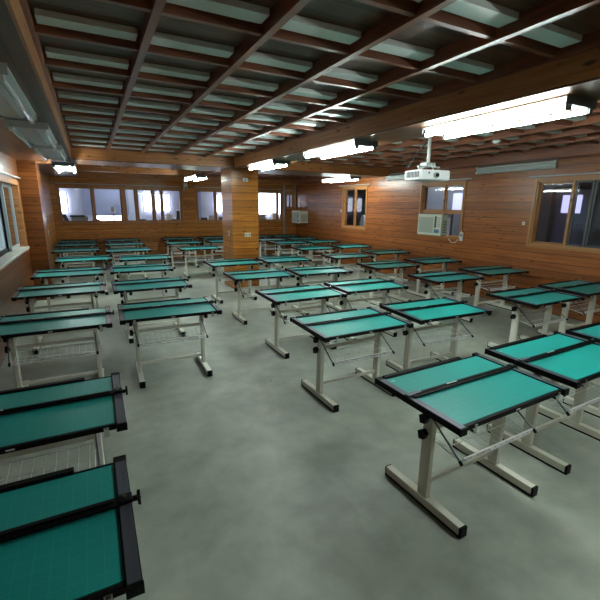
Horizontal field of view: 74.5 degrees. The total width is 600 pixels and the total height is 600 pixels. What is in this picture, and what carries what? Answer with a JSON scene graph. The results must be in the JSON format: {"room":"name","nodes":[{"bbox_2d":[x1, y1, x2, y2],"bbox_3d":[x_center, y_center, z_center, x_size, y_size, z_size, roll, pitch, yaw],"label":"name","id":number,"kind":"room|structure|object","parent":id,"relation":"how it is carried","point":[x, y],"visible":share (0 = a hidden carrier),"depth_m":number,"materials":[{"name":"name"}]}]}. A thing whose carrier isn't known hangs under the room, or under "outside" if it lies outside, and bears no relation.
{"room":"design studio","nodes":[
{"label":"design studio","id":0,"kind":"room"},
{"bbox_2d":[0,150,36,366],"bbox_3d":[-2.517,-0.178,2.150,0.300,3.000,12.100,-6,15,-27],"label":"wall","id":1,"kind":"structure","parent":0,"point":[18,273],"depth_m":5.99,"materials":[{"name":"brown wood"}]},
{"bbox_2d":[0,175,29,269],"bbox_3d":[-4.209,-1.099,5.347,0.350,1.190,3.840,-6,15,-27],"label":"window","id":2,"kind":"structure","parent":1,"relation":"in","point":[10,201],"depth_m":6.83,"materials":[{"name":"brown wood"}]},
{"bbox_2d":[0,62,36,124],"bbox_3d":[-2.093,-1.393,2.716,0.340,0.092,1.412,-6,15,-27],"label":"fluorescent fixture","id":3,"kind":"object","parent":1,"relation":"attached to","point":[14,104],"visible":1,"depth_m":2.78,"materials":[{"name":"grey metal"}]},
{"bbox_2d":[4,119,57,149],"bbox_3d":[-2.889,-1.783,4.313,0.340,0.092,1.362,-6,15,-27],"label":"fluorescent fixture","id":4,"kind":"object","parent":1,"relation":"attached to","point":[39,134],"visible":1,"depth_m":4.05,"materials":[{"name":"grey metal"}]},
{"bbox_2d":[0,0,71,161],"bbox_3d":[-1.950,-1.304,2.119,0.876,0.015,11.976,-6,15,-27],"label":"trim","id":5,"kind":"structure","parent":1,"relation":"attached to","point":[13,52],"depth_m":2.68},
{"bbox_2d":[5,0,72,161],"bbox_3d":[-1.949,-1.431,2.089,0.900,0.245,12.000,-6,15,-27],"label":"trim","id":6,"kind":"structure","parent":1,"relation":"attached to","point":[14,6],"depth_m":2.27,"materials":[{"name":"brown wood"}]},
{"bbox_2d":[32,145,66,161],"bbox_3d":[-3.633,-2.140,5.771,0.340,0.092,1.412,-6,15,-27],"label":"fluorescent fixture","id":7,"kind":"object","parent":1,"relation":"attached to","point":[46,152],"visible":0.89,"depth_m":5.59,"materials":[{"name":"grey metal"}]},
{"bbox_2d":[51,161,76,173],"bbox_3d":[-4.289,-2.452,7.199,0.340,0.182,1.412,-6,15,-27],"label":"fluorescent fixture","id":8,"kind":"object","parent":1,"relation":"attached to","point":[59,166],"visible":0.94,"depth_m":6.81,"materials":[{"name":"white ceramic"}]},
{"bbox_2d":[40,172,59,268],"bbox_3d":[-6.441,-2.003,9.611,0.400,3.000,5.150,-6,15,-27],"label":"wall","id":9,"kind":"structure","parent":0,"point":[44,178],"depth_m":10.73,"materials":[{"name":"brown wood"}]},
{"bbox_2d":[16,160,54,299],"bbox_3d":[-5.133,-1.332,7.720,0.290,2.600,0.600,-6,15,-27],"label":"trim","id":10,"kind":"structure","parent":9,"relation":"attached to","point":[28,171],"depth_m":7.43,"materials":[{"name":"brown wood"}]},
{"bbox_2d":[39,164,78,177],"bbox_3d":[-5.943,-3.161,9.709,0.776,0.015,4.326,-6,15,-27],"label":"trim","id":11,"kind":"structure","parent":9,"relation":"attached to","point":[47,169],"depth_m":9.91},
{"bbox_2d":[82,189,201,217],"bbox_3d":[-6.170,-3.473,15.872,4.400,2.950,0.080,-6,15,-27],"label":"panel","id":12,"kind":"object","parent":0,"point":[105,199],"visible":0.29,"depth_m":15.08,"materials":[{"name":"blue paint"}]},
{"bbox_2d":[48,176,295,263],"bbox_3d":[-3.798,-2.991,13.852,8.700,3.000,0.150,-6,15,-27],"label":"wall","id":13,"kind":"structure","parent":0,"point":[190,228],"depth_m":13.37,"materials":[{"name":"brown wood"}]},
{"bbox_2d":[54,182,184,224],"bbox_3d":[-5.697,-3.098,12.784,3.740,1.238,0.200,-6,15,-27],"label":"window","id":14,"kind":"structure","parent":13,"relation":"in","point":[121,189],"depth_m":12.79,"materials":[{"name":"brown wood"}]},
{"bbox_2d":[78,171,299,184],"bbox_3d":[-3.727,-4.144,13.347,8.200,0.240,0.300,-6,15,-27],"label":"trim","id":15,"kind":"structure","parent":13,"relation":"attached to","point":[84,174],"depth_m":12.72,"materials":[{"name":"brown wood"}]},
{"bbox_2d":[195,188,222,222],"bbox_3d":[-2.805,-3.399,14.270,1.970,1.190,0.170,-6,15,-27],"label":"window","id":16,"kind":"structure","parent":13,"relation":"in","point":[197,190],"depth_m":13.98,"materials":[{"name":"brown wood"}]},
{"bbox_2d":[258,190,282,221],"bbox_3d":[-1.163,-3.582,15.102,1.110,1.190,0.170,-6,15,-27],"label":"window","id":17,"kind":"structure","parent":13,"relation":"in","point":[277,192],"depth_m":15.18,"materials":[{"name":"brown wood"}]},
{"bbox_2d":[285,192,294,208],"bbox_3d":[-0.423,-3.877,15.424,0.420,0.640,0.170,-6,15,-27],"label":"window","id":18,"kind":"structure","parent":13,"relation":"in","point":[286,193],"depth_m":15.39,"materials":[{"name":"brown wood"}]},
{"bbox_2d":[59,188,291,220],"bbox_3d":[-4.613,-3.693,16.753,12.000,3.000,0.100,-6,15,-27],"label":"wall","id":19,"kind":"structure","parent":0,"point":[74,195],"depth_m":15.82,"materials":[{"name":"grey paint"}]},
{"bbox_2d":[60,191,68,213],"bbox_3d":[-8.905,-3.540,14.318,0.840,0.830,0.045,-6,15,-27],"label":"window","id":20,"kind":"structure","parent":19,"relation":"in","point":[63,194],"depth_m":14.46,"materials":[{"name":"white"}]},
{"bbox_2d":[142,193,170,211],"bbox_3d":[-5.771,-3.922,15.897,1.060,0.740,0.045,-6,15,-27],"label":"window","id":21,"kind":"structure","parent":19,"relation":"in","point":[146,197],"depth_m":15.89,"materials":[{"name":"white"}]},
{"bbox_2d":[259,193,279,214],"bbox_3d":[-1.318,-4.420,18.151,1.430,1.010,0.045,-6,15,-27],"label":"window","id":22,"kind":"structure","parent":19,"relation":"in","point":[267,201],"depth_m":18.08,"materials":[{"name":"white"}]},
{"bbox_2d":[221,168,258,288],"bbox_3d":[-1.373,-1.618,9.075,0.600,2.600,0.760,-6,15,-27],"label":"pillar","id":23,"kind":"structure","parent":0,"point":[239,197],"depth_m":8.72,"materials":[{"name":"brown wood"}]},
{"bbox_2d":[0,253,599,599],"bbox_3d":[0.256,-0.189,9.018,11.800,0.120,21.800,-6,15,-27],"label":"floor","id":24,"kind":"structure","parent":0,"point":[251,487],"depth_m":2.85,"materials":[{"name":"concrete"}]},
{"bbox_2d":[0,306,113,387],"bbox_3d":[-2.378,0.541,3.910,1.041,0.784,0.686,-6,15,-26],"label":"table","id":25,"kind":"object","parent":24,"relation":"on","point":[28,324],"visible":0.89,"depth_m":3.79,"materials":[{"name":"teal plastic"}]},
{"bbox_2d":[12,342,94,365],"bbox_3d":[-2.335,0.513,3.786,0.662,0.049,0.268,-6,15,-26],"label":"wire shelf","id":26,"kind":"object","parent":25,"relation":"attached to","point":[15,353],"depth_m":3.71,"materials":[{"name":"white metal"}]},
{"bbox_2d":[11,281,105,353],"bbox_3d":[-3.150,0.197,5.315,1.041,0.784,0.686,-6,15,-27],"label":"table","id":27,"kind":"object","parent":24,"relation":"on","point":[27,293],"visible":0.77,"depth_m":5.18,"materials":[{"name":"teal plastic"}]},
{"bbox_2d":[35,306,91,311],"bbox_3d":[-3.106,0.169,5.192,0.662,0.049,0.268,-6,15,-27],"label":"wire shelf","id":28,"kind":"object","parent":27,"relation":"attached to","point":[64,306],"depth_m":5.28,"materials":[{"name":"white metal"}]},
{"bbox_2d":[0,372,127,482],"bbox_3d":[-1.494,0.957,2.211,1.041,0.784,0.686,-6,15,-26],"label":"table","id":29,"kind":"object","parent":24,"relation":"on","point":[41,417],"visible":0.77,"depth_m":2.16,"materials":[{"name":"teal plastic"}]},
{"bbox_2d":[0,443,95,482],"bbox_3d":[-1.450,0.929,2.087,0.662,0.049,0.268,-6,15,-26],"label":"wire shelf","id":30,"kind":"object","parent":29,"relation":"attached to","point":[78,461],"depth_m":2.19,"materials":[{"name":"white metal"}]},
{"bbox_2d":[30,267,105,310],"bbox_3d":[-3.791,-0.117,6.601,1.041,0.784,0.686,-6,15,-25],"label":"table","id":31,"kind":"object","parent":24,"relation":"on","point":[69,272],"visible":0.62,"depth_m":6.46,"materials":[{"name":"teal plastic"}]},
{"bbox_2d":[0,454,144,599],"bbox_3d":[-1.065,1.169,1.343,1.041,0.784,0.686,-6,15,-27],"label":"table","id":32,"kind":"object","parent":24,"relation":"on","point":[66,534],"visible":1,"depth_m":1.34,"materials":[{"name":"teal plastic"}]},
{"bbox_2d":[51,247,99,282],"bbox_3d":[-5.489,-0.895,9.783,1.041,0.784,0.686,-6,15,-27],"label":"table","id":33,"kind":"object","parent":24,"relation":"on","point":[58,251],"visible":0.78,"depth_m":9.58,"materials":[{"name":"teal plastic"}]},
{"bbox_2d":[55,242,97,266],"bbox_3d":[-6.174,-1.199,11.025,1.041,0.784,0.686,-6,15,-27],"label":"table","id":34,"kind":"object","parent":24,"relation":"on","point":[61,245],"visible":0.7,"depth_m":10.91,"materials":[{"name":"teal plastic"}]},
{"bbox_2d":[58,239,96,267],"bbox_3d":[-6.689,-1.441,12.012,1.041,0.784,0.686,-6,15,-27],"label":"table","id":35,"kind":"object","parent":24,"relation":"on","point":[82,240],"visible":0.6,"depth_m":11.81,"materials":[{"name":"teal plastic"}]},
{"bbox_2d":[54,255,112,297],"bbox_3d":[-4.455,-0.517,8.247,1.041,0.784,0.686,-6,15,-27],"label":"table","id":36,"kind":"object","parent":24,"relation":"on","point":[69,259],"visible":0.74,"depth_m":8.08,"materials":[{"name":"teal plastic"}]},
{"bbox_2d":[104,238,139,264],"bbox_3d":[-5.615,-1.560,12.556,1.041,0.784,0.686,-6,15,-27],"label":"table","id":37,"kind":"object","parent":24,"relation":"on","point":[120,239],"visible":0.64,"depth_m":12.40,"materials":[{"name":"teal plastic"}]},
{"bbox_2d":[105,242,144,264],"bbox_3d":[-4.993,-1.265,11.349,1.041,0.784,0.686,-6,15,-27],"label":"table","id":38,"kind":"object","parent":24,"relation":"on","point":[111,244],"visible":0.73,"depth_m":11.18,"materials":[{"name":"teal plastic"}]},
{"bbox_2d":[105,247,151,281],"bbox_3d":[-4.270,-0.913,9.908,1.041,0.784,0.686,-6,15,-27],"label":"table","id":39,"kind":"object","parent":24,"relation":"on","point":[112,251],"visible":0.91,"depth_m":9.73,"materials":[{"name":"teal plastic"}]},
{"bbox_2d":[110,263,173,301],"bbox_3d":[-2.824,-0.234,7.134,1.041,0.784,0.686,-6,15,-25],"label":"table","id":40,"kind":"object","parent":24,"relation":"on","point":[117,269],"visible":0.69,"depth_m":6.97,"materials":[{"name":"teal plastic"}]},
{"bbox_2d":[119,254,171,294],"bbox_3d":[-3.319,-0.578,8.548,1.041,0.784,0.686,-6,15,-24],"label":"table","id":41,"kind":"object","parent":24,"relation":"on","point":[145,257],"visible":0.77,"depth_m":8.36,"materials":[{"name":"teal plastic"}]},
{"bbox_2d":[130,271,160,274],"bbox_3d":[-3.280,-0.606,8.423,0.662,0.049,0.268,-6,15,-24],"label":"wire shelf","id":42,"kind":"object","parent":41,"relation":"attached to","point":[156,271],"depth_m":8.30,"materials":[{"name":"white metal"}]},
{"bbox_2d":[111,276,191,343],"bbox_3d":[-2.119,0.109,5.728,1.041,0.784,0.686,-6,15,-27],"label":"table","id":43,"kind":"object","parent":24,"relation":"on","point":[122,287],"visible":0.83,"depth_m":5.61,"materials":[{"name":"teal plastic"}]},
{"bbox_2d":[117,296,221,388],"bbox_3d":[-1.433,0.429,4.421,1.041,0.784,0.686,-6,15,-25],"label":"table","id":44,"kind":"object","parent":24,"relation":"on","point":[131,313],"visible":1,"depth_m":4.30,"materials":[{"name":"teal plastic"}]},
{"bbox_2d":[139,328,204,346],"bbox_3d":[-1.392,0.401,4.296,0.662,0.049,0.268,-6,15,-25],"label":"wire shelf","id":45,"kind":"object","parent":44,"relation":"attached to","point":[201,329],"depth_m":4.24,"materials":[{"name":"white metal"}]},
{"bbox_2d":[161,237,195,261],"bbox_3d":[-4.079,-1.725,13.312,1.041,0.784,0.686,-6,15,-27],"label":"table","id":46,"kind":"object","parent":24,"relation":"on","point":[163,238],"visible":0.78,"depth_m":13.17,"materials":[{"name":"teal plastic"}]},
{"bbox_2d":[164,240,202,268],"bbox_3d":[-3.504,-1.391,11.939,1.041,0.784,0.686,-6,15,-27],"label":"table","id":47,"kind":"object","parent":24,"relation":"on","point":[171,243],"visible":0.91,"depth_m":11.80,"materials":[{"name":"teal plastic"}]},
{"bbox_2d":[177,245,220,278],"bbox_3d":[-2.668,-1.038,10.499,1.041,0.784,0.686,-6,15,-26],"label":"table","id":48,"kind":"object","parent":24,"relation":"on","point":[185,249],"visible":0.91,"depth_m":10.35,"materials":[{"name":"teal plastic"}]},
{"bbox_2d":[187,257,212,261],"bbox_3d":[-2.626,-1.066,10.375,0.662,0.049,0.268,-6,15,-26],"label":"wire shelf","id":49,"kind":"object","parent":48,"relation":"attached to","point":[200,259],"depth_m":10.30,"materials":[{"name":"white metal"}]},
{"bbox_2d":[197,236,223,259],"bbox_3d":[-2.996,-1.845,13.861,1.041,0.784,0.686,-6,15,-27],"label":"table","id":50,"kind":"object","parent":24,"relation":"on","point":[203,238],"visible":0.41,"depth_m":13.72,"materials":[{"name":"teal plastic"}]},
{"bbox_2d":[203,258,262,303],"bbox_3d":[-1.329,-0.413,7.947,1.041,0.784,0.686,-6,15,-27],"label":"table","id":51,"kind":"object","parent":24,"relation":"on","point":[224,262],"visible":0.88,"depth_m":7.79,"materials":[{"name":"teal plastic"}]},
{"bbox_2d":[223,268,294,324],"bbox_3d":[-0.678,-0.090,6.622,1.041,0.784,0.686,-6,15,-26],"label":"table","id":52,"kind":"object","parent":24,"relation":"on","point":[237,276],"visible":0.86,"depth_m":6.48,"materials":[{"name":"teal plastic"}]},
{"bbox_2d":[241,290,259,297],"bbox_3d":[-0.636,-0.118,6.497,0.662,0.049,0.268,-6,15,-26],"label":"wire shelf","id":53,"kind":"object","parent":52,"relation":"attached to","point":[252,293],"depth_m":6.32,"materials":[{"name":"white metal"}]},
{"bbox_2d":[259,238,287,262],"bbox_3d":[-1.011,-1.693,13.311,1.041,0.784,0.686,-6,15,-27],"label":"table","id":54,"kind":"object","parent":24,"relation":"on","point":[260,239],"visible":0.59,"depth_m":13.14,"materials":[{"name":"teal plastic"}]},
{"bbox_2d":[256,255,311,288],"bbox_3d":[-0.340,-0.536,8.502,1.041,0.784,0.686,-6,15,-26],"label":"table","id":55,"kind":"object","parent":24,"relation":"on","point":[274,259],"visible":0.64,"depth_m":8.34,"materials":[{"name":"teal plastic"}]},
{"bbox_2d":[269,240,307,267],"bbox_3d":[-0.352,-1.452,12.330,1.041,0.784,0.686,-6,15,-26],"label":"table","id":56,"kind":"object","parent":24,"relation":"on","point":[298,242],"visible":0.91,"depth_m":12.16,"materials":[{"name":"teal plastic"}]},
{"bbox_2d":[255,284,346,358],"bbox_3d":[0.017,0.244,5.254,1.041,0.784,0.686,-6,15,-27],"label":"table","id":57,"kind":"object","parent":24,"relation":"on","point":[277,296],"visible":0.8,"depth_m":5.11,"materials":[{"name":"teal plastic"}]},
{"bbox_2d":[279,310,324,323],"bbox_3d":[0.062,0.216,5.131,0.662,0.049,0.268,-6,15,-27],"label":"wire shelf","id":58,"kind":"object","parent":57,"relation":"attached to","point":[322,311],"depth_m":5.15,"materials":[{"name":"white metal"}]},
{"bbox_2d":[284,237,317,258],"bbox_3d":[0.037,-1.810,13.841,1.041,0.784,0.686,-6,15,-27],"label":"table","id":59,"kind":"object","parent":24,"relation":"on","point":[287,238],"visible":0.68,"depth_m":13.70,"materials":[{"name":"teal plastic"}]},
{"bbox_2d":[291,245,334,277],"bbox_3d":[0.355,-1.077,10.793,1.041,0.784,0.686,-6,15,-27],"label":"table","id":60,"kind":"object","parent":24,"relation":"on","point":[301,248],"visible":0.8,"depth_m":10.64,"materials":[{"name":"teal plastic"}]},
{"bbox_2d":[285,265,352,314],"bbox_3d":[0.335,-0.192,7.090,1.041,0.784,0.686,-5,15,-24],"label":"table","id":61,"kind":"object","parent":24,"relation":"on","point":[307,271],"visible":0.7,"depth_m":6.98,"materials":[{"name":"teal plastic"}]},
{"bbox_2d":[302,239,339,265],"bbox_3d":[0.683,-1.554,12.799,1.041,0.784,0.686,-6,15,-27],"label":"table","id":62,"kind":"object","parent":24,"relation":"on","point":[311,242],"visible":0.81,"depth_m":12.64,"materials":[{"name":"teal plastic"}]},
{"bbox_2d":[321,252,373,285],"bbox_3d":[1.090,-0.689,9.204,1.041,0.784,0.686,-6,15,-26],"label":"table","id":63,"kind":"object","parent":24,"relation":"on","point":[334,256],"visible":0.65,"depth_m":9.08,"materials":[{"name":"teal plastic"}]},
{"bbox_2d":[329,244,371,273],"bbox_3d":[1.442,-1.205,11.376,1.041,0.784,0.686,-6,15,-26],"label":"table","id":64,"kind":"object","parent":24,"relation":"on","point":[339,246],"visible":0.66,"depth_m":11.21,"materials":[{"name":"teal plastic"}]},
{"bbox_2d":[290,307,413,412],"bbox_3d":[0.510,0.551,3.992,1.041,0.784,0.686,-6,15,-27],"label":"table","id":65,"kind":"object","parent":24,"relation":"on","point":[334,325],"visible":0.96,"depth_m":3.87,"materials":[{"name":"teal plastic"}]},
{"bbox_2d":[324,342,391,365],"bbox_3d":[0.555,0.523,3.869,0.662,0.049,0.268,-6,15,-27],"label":"wire shelf","id":66,"kind":"object","parent":65,"relation":"attached to","point":[377,345],"depth_m":3.84,"materials":[{"name":"white metal"}]},
{"bbox_2d":[324,278,408,340],"bbox_3d":[0.957,0.119,5.817,1.041,0.784,0.686,-6,15,-24],"label":"table","id":67,"kind":"object","parent":24,"relation":"on","point":[349,287],"visible":0.71,"depth_m":5.68,"materials":[{"name":"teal plastic"}]},
{"bbox_2d":[347,301,386,309],"bbox_3d":[0.996,0.091,5.692,0.662,0.049,0.268,-6,15,-24],"label":"wire shelf","id":68,"kind":"object","parent":67,"relation":"attached to","point":[383,302],"depth_m":5.70,"materials":[{"name":"white metal"}]},
{"bbox_2d":[361,249,410,280],"bbox_3d":[2.173,-0.880,10.048,1.041,0.784,0.686,-6,15,-26],"label":"table","id":69,"kind":"object","parent":24,"relation":"on","point":[379,252],"visible":0.62,"depth_m":9.97,"materials":[{"name":"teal plastic"}]},
{"bbox_2d":[356,260,419,305],"bbox_3d":[1.728,-0.356,7.840,1.041,0.784,0.686,-6,15,-24],"label":"table","id":70,"kind":"object","parent":24,"relation":"on","point":[378,265],"visible":0.83,"depth_m":7.75,"materials":[{"name":"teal plastic"}]},
{"bbox_2d":[383,277,407,281],"bbox_3d":[1.767,-0.385,7.714,0.662,0.049,0.268,-6,15,-24],"label":"wire shelf","id":71,"kind":"object","parent":70,"relation":"attached to","point":[400,279],"depth_m":7.76,"materials":[{"name":"white metal"}]},
{"bbox_2d":[403,256,461,297],"bbox_3d":[2.853,-0.518,8.563,1.041,0.784,0.686,-6,15,-25],"label":"table","id":72,"kind":"object","parent":24,"relation":"on","point":[420,261],"visible":0.74,"depth_m":8.45,"materials":[{"name":"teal plastic"}]},
{"bbox_2d":[380,297,491,371],"bbox_3d":[1.522,0.434,4.526,1.041,0.784,0.686,-6,15,-25],"label":"table","id":73,"kind":"object","parent":24,"relation":"on","point":[422,311],"visible":0.88,"depth_m":4.41,"materials":[{"name":"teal plastic"}]},
{"bbox_2d":[413,328,470,345],"bbox_3d":[1.562,0.406,4.401,0.662,0.049,0.268,-6,15,-25],"label":"wire shelf","id":74,"kind":"object","parent":73,"relation":"attached to","point":[455,331],"depth_m":4.37,"materials":[{"name":"white metal"}]},
{"bbox_2d":[407,270,483,324],"bbox_3d":[2.400,-0.049,6.581,1.041,0.784,0.686,-6,15,-26],"label":"table","id":75,"kind":"object","parent":24,"relation":"on","point":[439,277],"visible":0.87,"depth_m":6.43,"materials":[{"name":"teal plastic"}]},
{"bbox_2d":[432,291,469,298],"bbox_3d":[2.441,-0.077,6.456,0.662,0.049,0.268,-6,15,-26],"label":"wire shelf","id":76,"kind":"object","parent":75,"relation":"attached to","point":[459,293],"depth_m":6.45,"materials":[{"name":"white metal"}]},
{"bbox_2d":[375,352,569,538],"bbox_3d":[1.103,0.884,2.628,1.041,0.784,0.686,-7,15,-28],"label":"table","id":77,"kind":"object","parent":24,"relation":"on","point":[459,395],"visible":1,"depth_m":2.48,"materials":[{"name":"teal plastic"}]},
{"bbox_2d":[435,416,532,462],"bbox_3d":[1.150,0.855,2.506,0.662,0.049,0.268,-7,15,-28],"label":"wire shelf","id":78,"kind":"object","parent":77,"relation":"attached to","point":[522,434],"depth_m":2.43,"materials":[{"name":"white metal"}]},
{"bbox_2d":[458,265,528,315],"bbox_3d":[3.534,-0.206,7.286,1.041,0.784,0.686,-6,15,-24],"label":"table","id":79,"kind":"object","parent":24,"relation":"on","point":[496,270],"visible":0.89,"depth_m":7.17,"materials":[{"name":"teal plastic"}]},
{"bbox_2d":[481,283,515,290],"bbox_3d":[3.573,-0.234,7.161,0.662,0.049,0.268,-6,15,-24],"label":"wire shelf","id":80,"kind":"object","parent":79,"relation":"attached to","point":[504,285],"depth_m":7.14,"materials":[{"name":"white metal"}]},
{"bbox_2d":[486,287,584,346],"bbox_3d":[3.059,0.284,5.217,1.041,0.784,0.686,-6,15,-27],"label":"table","id":81,"kind":"object","parent":24,"relation":"on","point":[534,297],"visible":0.87,"depth_m":5.07,"materials":[{"name":"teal plastic"}]},
{"bbox_2d":[519,313,565,326],"bbox_3d":[3.104,0.256,5.094,0.662,0.049,0.268,-6,15,-27],"label":"wire shelf","id":82,"kind":"object","parent":81,"relation":"attached to","point":[547,315],"depth_m":5.09,"materials":[{"name":"white metal"}]},
{"bbox_2d":[484,331,599,474],"bbox_3d":[2.083,0.762,3.179,1.041,0.784,0.686,-7,15,-28],"label":"table","id":83,"kind":"object","parent":24,"relation":"on","point":[571,361],"visible":0.87,"depth_m":3.05,"materials":[{"name":"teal plastic"}]},
{"bbox_2d":[545,381,599,412],"bbox_3d":[2.130,0.733,3.056,0.662,0.049,0.268,-7,15,-28],"label":"wire shelf","id":84,"kind":"object","parent":83,"relation":"attached to","point":[597,399],"depth_m":2.94,"materials":[{"name":"white metal"}]},
{"bbox_2d":[537,279,599,334],"bbox_3d":[4.110,0.149,5.826,1.041,0.784,0.686,-6,15,-27],"label":"table","id":85,"kind":"object","parent":24,"relation":"on","point":[588,289],"visible":0.84,"depth_m":5.72,"materials":[{"name":"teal plastic"}]},
{"bbox_2d":[569,302,599,314],"bbox_3d":[4.155,0.121,5.703,0.662,0.049,0.268,-6,15,-27],"label":"wire shelf","id":86,"kind":"object","parent":85,"relation":"attached to","point":[591,304],"depth_m":5.70,"materials":[{"name":"white metal"}]},
{"bbox_2d":[563,322,599,417],"bbox_3d":[3.069,0.653,3.678,1.041,0.784,0.686,-7,15,-27],"label":"table","id":87,"kind":"object","parent":24,"relation":"on","point":[589,331],"visible":0.84,"depth_m":3.64,"materials":[{"name":"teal plastic"}]},
{"bbox_2d":[19,0,599,179],"bbox_3d":[0.134,-2.473,5.978,8.500,0.185,17.268,-6,15,-27],"label":"ceiling","id":88,"kind":"structure","parent":0,"point":[234,79],"depth_m":2.81,"materials":[{"name":"brown wood"}]},
{"bbox_2d":[76,164,193,175],"bbox_3d":[-4.380,-3.541,10.711,2.950,0.200,0.200,-6,15,-27],"label":"trim","id":89,"kind":"structure","parent":88,"relation":"attached to","point":[90,168],"depth_m":10.57,"materials":[{"name":"brown wood"}]},
{"bbox_2d":[71,148,388,175],"bbox_3d":[-1.088,-3.046,8.878,7.050,0.245,1.000,-6,15,-27],"label":"trim","id":90,"kind":"structure","parent":88,"relation":"attached to","point":[76,153],"depth_m":7.80,"materials":[{"name":"brown wood"}]},
{"bbox_2d":[72,158,386,177],"bbox_3d":[-1.090,-2.919,8.908,7.026,0.015,0.976,-6,15,-27],"label":"trim","id":91,"kind":"structure","parent":90,"relation":"attached to","point":[76,161],"depth_m":8.26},
{"bbox_2d":[321,176,360,182],"bbox_3d":[1.107,-3.441,10.851,0.340,0.354,1.462,-6,15,-27],"label":"fluorescent fixture","id":92,"kind":"object","parent":88,"relation":"hanging from","point":[349,178],"visible":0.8,"depth_m":10.69,"materials":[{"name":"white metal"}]},
{"bbox_2d":[234,47,599,166],"bbox_3d":[1.497,-1.721,3.450,0.600,0.245,11.300,-6,15,-27],"label":"ceiling beam","id":93,"kind":"structure","parent":88,"relation":"attached to","point":[585,65],"depth_m":3.16,"materials":[{"name":"brown wood"}]},
{"bbox_2d":[405,136,449,181],"bbox_3d":[1.562,-1.776,4.788,0.477,0.630,0.345,-5,15,-22],"label":"ceiling projector","id":94,"kind":"object","parent":88,"relation":"hanging from","point":[423,175],"visible":0.9,"depth_m":4.77,"materials":[{"name":"white plastic"}]},
{"bbox_2d":[295,156,599,322],"bbox_3d":[3.867,-1.561,8.204,0.150,3.000,17.250,-6,15,-27],"label":"wall","id":95,"kind":"structure","parent":0,"point":[496,207],"depth_m":8.39,"materials":[{"name":"brown wood"}]},
{"bbox_2d":[292,210,307,222],"bbox_3d":[-0.009,-3.150,14.936,0.366,0.456,0.636,-6,15,-27],"label":"window air conditioner","id":96,"kind":"object","parent":95,"relation":"attached to","point":[297,216],"visible":1,"depth_m":14.71,"materials":[{"name":"grey plastic"}]},
{"bbox_2d":[339,183,369,229],"bbox_3d":[1.709,-2.853,12.128,0.200,1.333,1.650,-6,15,-27],"label":"window","id":97,"kind":"structure","parent":95,"relation":"in","point":[356,188],"depth_m":12.22,"materials":[{"name":"brown wood"}]},
{"bbox_2d":[417,178,472,239],"bbox_3d":[3.307,-2.105,9.134,0.200,1.303,1.600,-6,15,-27],"label":"window","id":98,"kind":"structure","parent":95,"relation":"in","point":[446,184],"depth_m":9.02,"materials":[{"name":"brown wood"}]},
{"bbox_2d":[417,214,447,235],"bbox_3d":[3.125,-1.785,9.324,0.216,0.476,0.736,-6,15,-27],"label":"window air conditioner","id":99,"kind":"object","parent":98,"relation":"attached to","point":[428,224],"visible":1,"depth_m":9.18,"materials":[{"name":"grey plastic"}]},
{"bbox_2d":[418,217,433,232],"bbox_3d":[2.986,-1.788,9.367,0.007,0.352,0.447,-6,15,-27],"label":"grille","id":100,"kind":"object","parent":99,"relation":"attached to","point":[425,224],"depth_m":9.36,"materials":[{"name":"grey plastic"}]},
{"bbox_2d":[291,145,599,183],"bbox_3d":[3.727,-2.730,7.669,0.350,0.200,16.950,-6,15,-27],"label":"trim","id":101,"kind":"structure","parent":95,"relation":"attached to","point":[589,151],"depth_m":7.23,"materials":[{"name":"brown wood"}]},
{"bbox_2d":[475,160,557,173],"bbox_3d":[4.020,-2.494,7.448,0.073,0.140,1.604,-6,15,-27],"label":"fluorescent fixture","id":102,"kind":"object","parent":95,"relation":"attached to","point":[543,165],"visible":1,"depth_m":7.33,"materials":[{"name":"grey metal"}]},
{"bbox_2d":[526,172,599,253],"bbox_3d":[4.837,-1.379,6.273,0.200,1.273,2.550,-6,15,-27],"label":"window","id":103,"kind":"structure","parent":95,"relation":"in","point":[531,241],"depth_m":6.73,"materials":[{"name":"brown wood"}]},
{"bbox_2d":[347,182,599,245],"bbox_3d":[4.722,-2.370,11.621,0.100,3.000,17.900,-6,15,-27],"label":"wall","id":104,"kind":"structure","parent":0,"point":[435,195],"depth_m":11.65,"materials":[{"name":"grey paint"}]},
{"bbox_2d":[452,193,462,209],"bbox_3d":[4.653,-2.833,11.512,0.030,0.550,0.470,-6,15,-27],"label":"window","id":105,"kind":"structure","parent":104,"relation":"in","point":[457,197],"depth_m":11.55,"materials":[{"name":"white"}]},
{"bbox_2d":[545,186,598,244],"bbox_3d":[6.052,-1.380,8.979,0.110,2.330,0.900,-6,15,-27],"label":"door","id":106,"kind":"structure","parent":104,"relation":"in","point":[560,201],"depth_m":8.90,"materials":[{"name":"blue paint"}]},
{"bbox_3d":[4.053,0.698,-1.233,8.750,3.000,0.150,-6,15,-27],"label":"wall","id":107,"kind":"structure","parent":0,"visible":0},
{"bbox_2d":[248,160,290,170],"bbox_3d":[-0.591,-2.464,7.256,0.340,0.092,1.212,-6,15,-27],"label":"fluorescent fixture","id":108,"kind":"object","parent":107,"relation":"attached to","point":[270,163],"visible":1,"depth_m":7.04,"materials":[{"name":"white plastic"}]},
{"bbox_2d":[303,139,377,159],"bbox_3d":[0.486,-1.955,5.173,0.340,0.092,1.272,-6,15,-27],"label":"fluorescent fixture","id":109,"kind":"object","parent":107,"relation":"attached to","point":[352,144],"visible":1,"depth_m":4.97,"materials":[{"name":"white plastic"}]},
{"bbox_2d":[235,76,599,168],"bbox_3d":[1.496,-1.595,3.481,0.576,0.015,11.276,-6,15,-27],"label":"trim","id":110,"kind":"structure","parent":107,"relation":"attached to","point":[589,88],"depth_m":3.35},
{"bbox_2d":[421,94,596,139],"bbox_3d":[1.643,-1.500,3.322,0.340,0.092,1.362,-6,15,-27],"label":"fluorescent fixture","id":111,"kind":"object","parent":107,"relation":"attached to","point":[567,102],"visible":1,"depth_m":3.09,"materials":[{"name":"white plastic"}]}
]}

